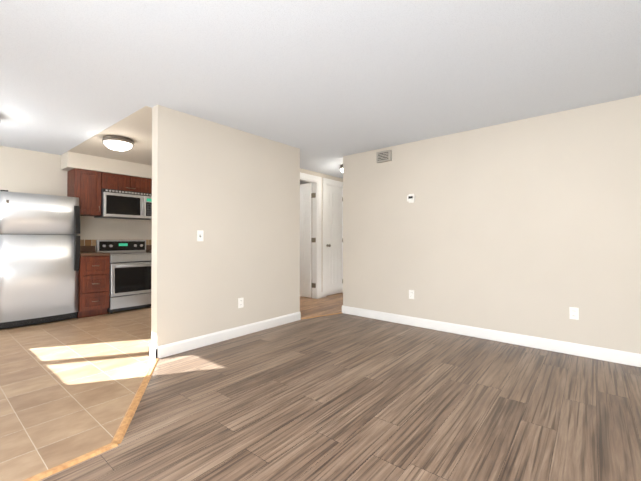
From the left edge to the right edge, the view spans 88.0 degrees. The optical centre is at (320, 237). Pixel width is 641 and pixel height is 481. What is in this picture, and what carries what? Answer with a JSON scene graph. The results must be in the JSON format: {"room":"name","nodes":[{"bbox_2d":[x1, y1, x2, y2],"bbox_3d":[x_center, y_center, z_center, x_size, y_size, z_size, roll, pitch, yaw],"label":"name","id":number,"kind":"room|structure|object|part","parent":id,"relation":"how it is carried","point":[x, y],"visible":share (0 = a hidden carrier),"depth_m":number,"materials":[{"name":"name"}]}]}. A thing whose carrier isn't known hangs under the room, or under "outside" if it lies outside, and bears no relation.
{"room":"empty living room","nodes":[
{"label":"empty living room","id":0,"kind":"room"},
{"bbox_2d":[0,146,151,251],"bbox_3d":[-2.898,-0.032,6.534,0.120,2.440,8.240,0,-1,39],"label":"wall","id":1,"kind":"structure","parent":0,"point":[28,171],"depth_m":5.00,"materials":[{"name":"beige paint"}]},
{"bbox_2d":[67,168,100,215],"bbox_3d":[-3.678,-0.684,5.175,0.398,0.685,0.349,0,-1,39],"label":"upper cabinet","id":2,"kind":"object","parent":1,"relation":"attached to","point":[84,186],"visible":0.9,"depth_m":5.07,"materials":[{"name":"brown wood"}]},
{"bbox_2d":[80,240,151,245],"bbox_3d":[-3.351,0.093,5.879,0.006,0.100,1.865,0,-1,39],"label":"backsplash band","id":3,"kind":"object","parent":1,"relation":"attached to","point":[92,242],"visible":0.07,"depth_m":5.40,"materials":[{"name":"tile"}]},
{"bbox_2d":[101,172,151,192],"bbox_3d":[-3.303,-0.893,5.636,0.398,0.260,0.828,0,-1,39],"label":"upper cabinet","id":4,"kind":"object","parent":1,"relation":"attached to","point":[123,182],"visible":0.85,"depth_m":5.48,"materials":[{"name":"brown wood"}]},
{"bbox_2d":[94,188,151,219],"bbox_3d":[-3.268,-0.539,5.606,0.475,0.440,0.820,0,-1,39],"label":"over-the-range microwave","id":5,"kind":"object","parent":4,"relation":"attached to","point":[119,204],"visible":0.9,"depth_m":5.42,"materials":[{"name":"silver metal"}]},
{"bbox_2d":[0,306,153,480],"bbox_3d":[-2.471,1.167,3.682,4.380,0.001,4.380,0,-1,39],"label":"floor","id":6,"kind":"structure","parent":0,"point":[69,388],"depth_m":2.61,"materials":[{"name":"beige tile"}]},
{"bbox_2d":[0,190,79,328],"bbox_3d":[-3.932,0.293,4.599,0.666,1.762,0.840,0,-1,39],"label":"refrigerator","id":7,"kind":"object","parent":6,"relation":"on","point":[39,256],"visible":1,"depth_m":4.39,"materials":[{"name":"silver metal"}]},
{"bbox_2d":[22,358,159,480],"bbox_3d":[-1.819,1.150,1.950,1.233,0.009,2.284,0,-1,39],"label":"transition strip","id":8,"kind":"object","parent":6,"relation":"on","point":[118,437],"visible":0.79,"depth_m":1.91,"materials":[{"name":"brown wood"}]},
{"bbox_2d":[77,246,109,317],"bbox_3d":[-3.555,0.657,5.080,0.689,1.040,0.374,0,-1,39],"label":"base cabinet","id":9,"kind":"object","parent":6,"relation":"on","point":[94,267],"visible":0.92,"depth_m":4.88,"materials":[{"name":"brown wood"}]},
{"bbox_2d":[96,240,151,313],"bbox_3d":[-3.175,0.613,5.518,0.711,1.135,0.765,0,-1,39],"label":"electric range","id":10,"kind":"object","parent":6,"relation":"on","point":[130,275],"visible":0.75,"depth_m":5.30,"materials":[{"name":"silver metal"}]},
{"bbox_2d":[146,245,151,251],"bbox_3d":[-2.722,0.665,6.098,0.689,1.040,0.665,0,-1,39],"label":"base cabinet","id":11,"kind":"object","parent":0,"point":[148,248],"depth_m":6.09,"materials":[{"name":"brown wood"}]},
{"bbox_2d":[151,105,299,345],"bbox_3d":[-0.978,-0.050,4.000,0.120,2.440,2.010,0,-1,39],"label":"wall","id":12,"kind":"structure","parent":0,"point":[233,194],"depth_m":3.71,"materials":[{"name":"beige paint"}]},
{"bbox_2d":[149,344,152,357],"bbox_3d":[-1.066,1.112,3.976,0.036,0.115,1.906,0,-1,39],"label":"baseboard","id":13,"kind":"structure","parent":12,"relation":"attached to","point":[150,345],"depth_m":3.23,"materials":[{"name":"white wood"}]},
{"bbox_2d":[197,230,202,240],"bbox_3d":[-1.276,-0.014,3.527,0.018,0.117,0.072,0,-1,39],"label":"light switch","id":14,"kind":"object","parent":12,"relation":"attached to","point":[199,235],"visible":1,"depth_m":3.52,"materials":[{"name":"white plastic"}]},
{"bbox_2d":[153,312,300,357],"bbox_3d":[-0.930,1.112,3.943,0.016,0.115,2.026,0,-1,39],"label":"baseboard","id":15,"kind":"structure","parent":12,"relation":"attached to","point":[170,349],"depth_m":3.69,"materials":[{"name":"white wood"}]},
{"bbox_2d":[238,298,243,307],"bbox_3d":[-0.944,0.779,3.934,0.008,0.117,0.072,0,-1,39],"label":"outlet","id":16,"kind":"object","parent":12,"relation":"attached to","point":[240,302],"visible":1,"depth_m":3.93,"materials":[{"name":"white plastic"}]},
{"bbox_2d":[0,0,640,183],"bbox_3d":[0.175,-1.318,4.029,8.060,0.104,8.240,0,-1,39],"label":"ceiling","id":17,"kind":"structure","parent":0,"point":[324,86],"depth_m":2.50,"materials":[{"name":"white paint"}]},
{"bbox_2d":[61,151,151,178],"bbox_3d":[-3.239,-1.143,5.742,0.365,0.230,1.950,0,-1,39],"label":"soffit beam","id":18,"kind":"structure","parent":17,"relation":"attached to","point":[71,160],"depth_m":5.23,"materials":[{"name":"beige paint"}]},
{"bbox_2d":[102,135,133,150],"bbox_3d":[-2.607,-1.194,4.276,0.350,0.146,0.350,0,-1,39],"label":"kitchen ceiling light","id":19,"kind":"object","parent":17,"relation":"attached to","point":[117,143],"visible":1,"depth_m":4.17,"materials":[{"name":"white glass"}]},
{"bbox_2d":[300,168,342,181],"bbox_3d":[0.169,-0.030,6.777,0.120,2.440,3.740,0,-1,39],"label":"wall","id":20,"kind":"structure","parent":0,"point":[320,174],"depth_m":6.48,"materials":[{"name":"beige paint"}]},
{"bbox_2d":[300,183,315,297],"bbox_3d":[-0.419,0.062,6.650,0.812,2.230,0.040,0,-1,39],"label":"open bedroom door","id":21,"kind":"structure","parent":20,"relation":"in","point":[305,240],"depth_m":6.51,"materials":[{"name":"white wood"}]},
{"bbox_3d":[-0.136,0.062,6.434,0.100,1.840,0.016,0,-1,39],"label":"open bedroom door hinges","id":22,"kind":"part","parent":21,"relation":"part of","materials":[{"name":"silver metal"}]},
{"bbox_2d":[300,172,342,298],"bbox_3d":[-0.055,0.008,6.488,0.138,2.360,1.850,0,-1,39],"label":"door frame","id":23,"kind":"structure","parent":20,"relation":"attached to","point":[319,184],"depth_m":6.45,"materials":[{"name":"white wood"}]},
{"bbox_2d":[326,185,341,295],"bbox_3d":[0.267,0.064,6.877,0.036,2.230,0.592,0,-1,39],"label":"closed closet door","id":24,"kind":"structure","parent":20,"relation":"in","point":[334,239],"depth_m":6.86,"materials":[{"name":"white wood"}]},
{"bbox_2d":[39,293,640,480],"bbox_3d":[0.175,1.170,4.011,8.060,0.001,8.240,0,-1,39],"label":"floor","id":25,"kind":"structure","parent":0,"point":[342,397],"depth_m":2.19,"materials":[{"name":"brown wood"}]},
{"bbox_2d":[301,312,341,318],"bbox_3d":[0.021,1.173,4.951,0.775,0.008,0.040,0,-1,-33],"label":"threshold strip","id":26,"kind":"object","parent":25,"relation":"on","point":[321,315],"visible":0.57,"depth_m":4.95,"materials":[{"name":"brown wood"}]},
{"bbox_2d":[343,95,640,353],"bbox_3d":[2.097,-0.052,3.748,4.500,2.440,0.270,0,-1,39],"label":"wall","id":27,"kind":"structure","parent":0,"point":[530,226],"depth_m":3.65,"materials":[{"name":"beige paint"}]},
{"bbox_2d":[376,150,391,162],"bbox_3d":[0.893,-1.135,4.669,0.220,0.150,0.052,0,-1,39],"label":"air vent","id":28,"kind":"object","parent":27,"relation":"attached to","point":[383,156],"visible":0.98,"depth_m":4.64,"materials":[{"name":"beige metal"}]},
{"bbox_2d":[407,194,414,202],"bbox_3d":[1.204,-0.517,4.412,0.100,0.117,0.029,0,-1,39],"label":"thermostat","id":29,"kind":"object","parent":27,"relation":"attached to","point":[410,198],"visible":0.98,"depth_m":4.40,"materials":[{"name":"white plastic"}]},
{"bbox_2d":[409,290,413,298],"bbox_3d":[1.210,0.763,4.410,0.072,0.117,0.008,0,-1,39],"label":"outlet","id":30,"kind":"object","parent":27,"relation":"attached to","point":[411,294],"visible":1,"depth_m":4.41,"materials":[{"name":"white plastic"}]},
{"bbox_2d":[342,305,640,366],"bbox_3d":[2.030,1.110,3.693,4.486,0.115,0.145,0,-1,39],"label":"baseboard","id":31,"kind":"structure","parent":27,"relation":"attached to","point":[576,349],"depth_m":3.63,"materials":[{"name":"white wood"}]},
{"bbox_2d":[569,307,578,319],"bbox_3d":[2.510,0.754,3.283,0.072,0.117,0.008,0,-1,39],"label":"outlet","id":32,"kind":"object","parent":27,"relation":"attached to","point":[574,312],"visible":1,"depth_m":3.28,"materials":[{"name":"white plastic"}]}
]}

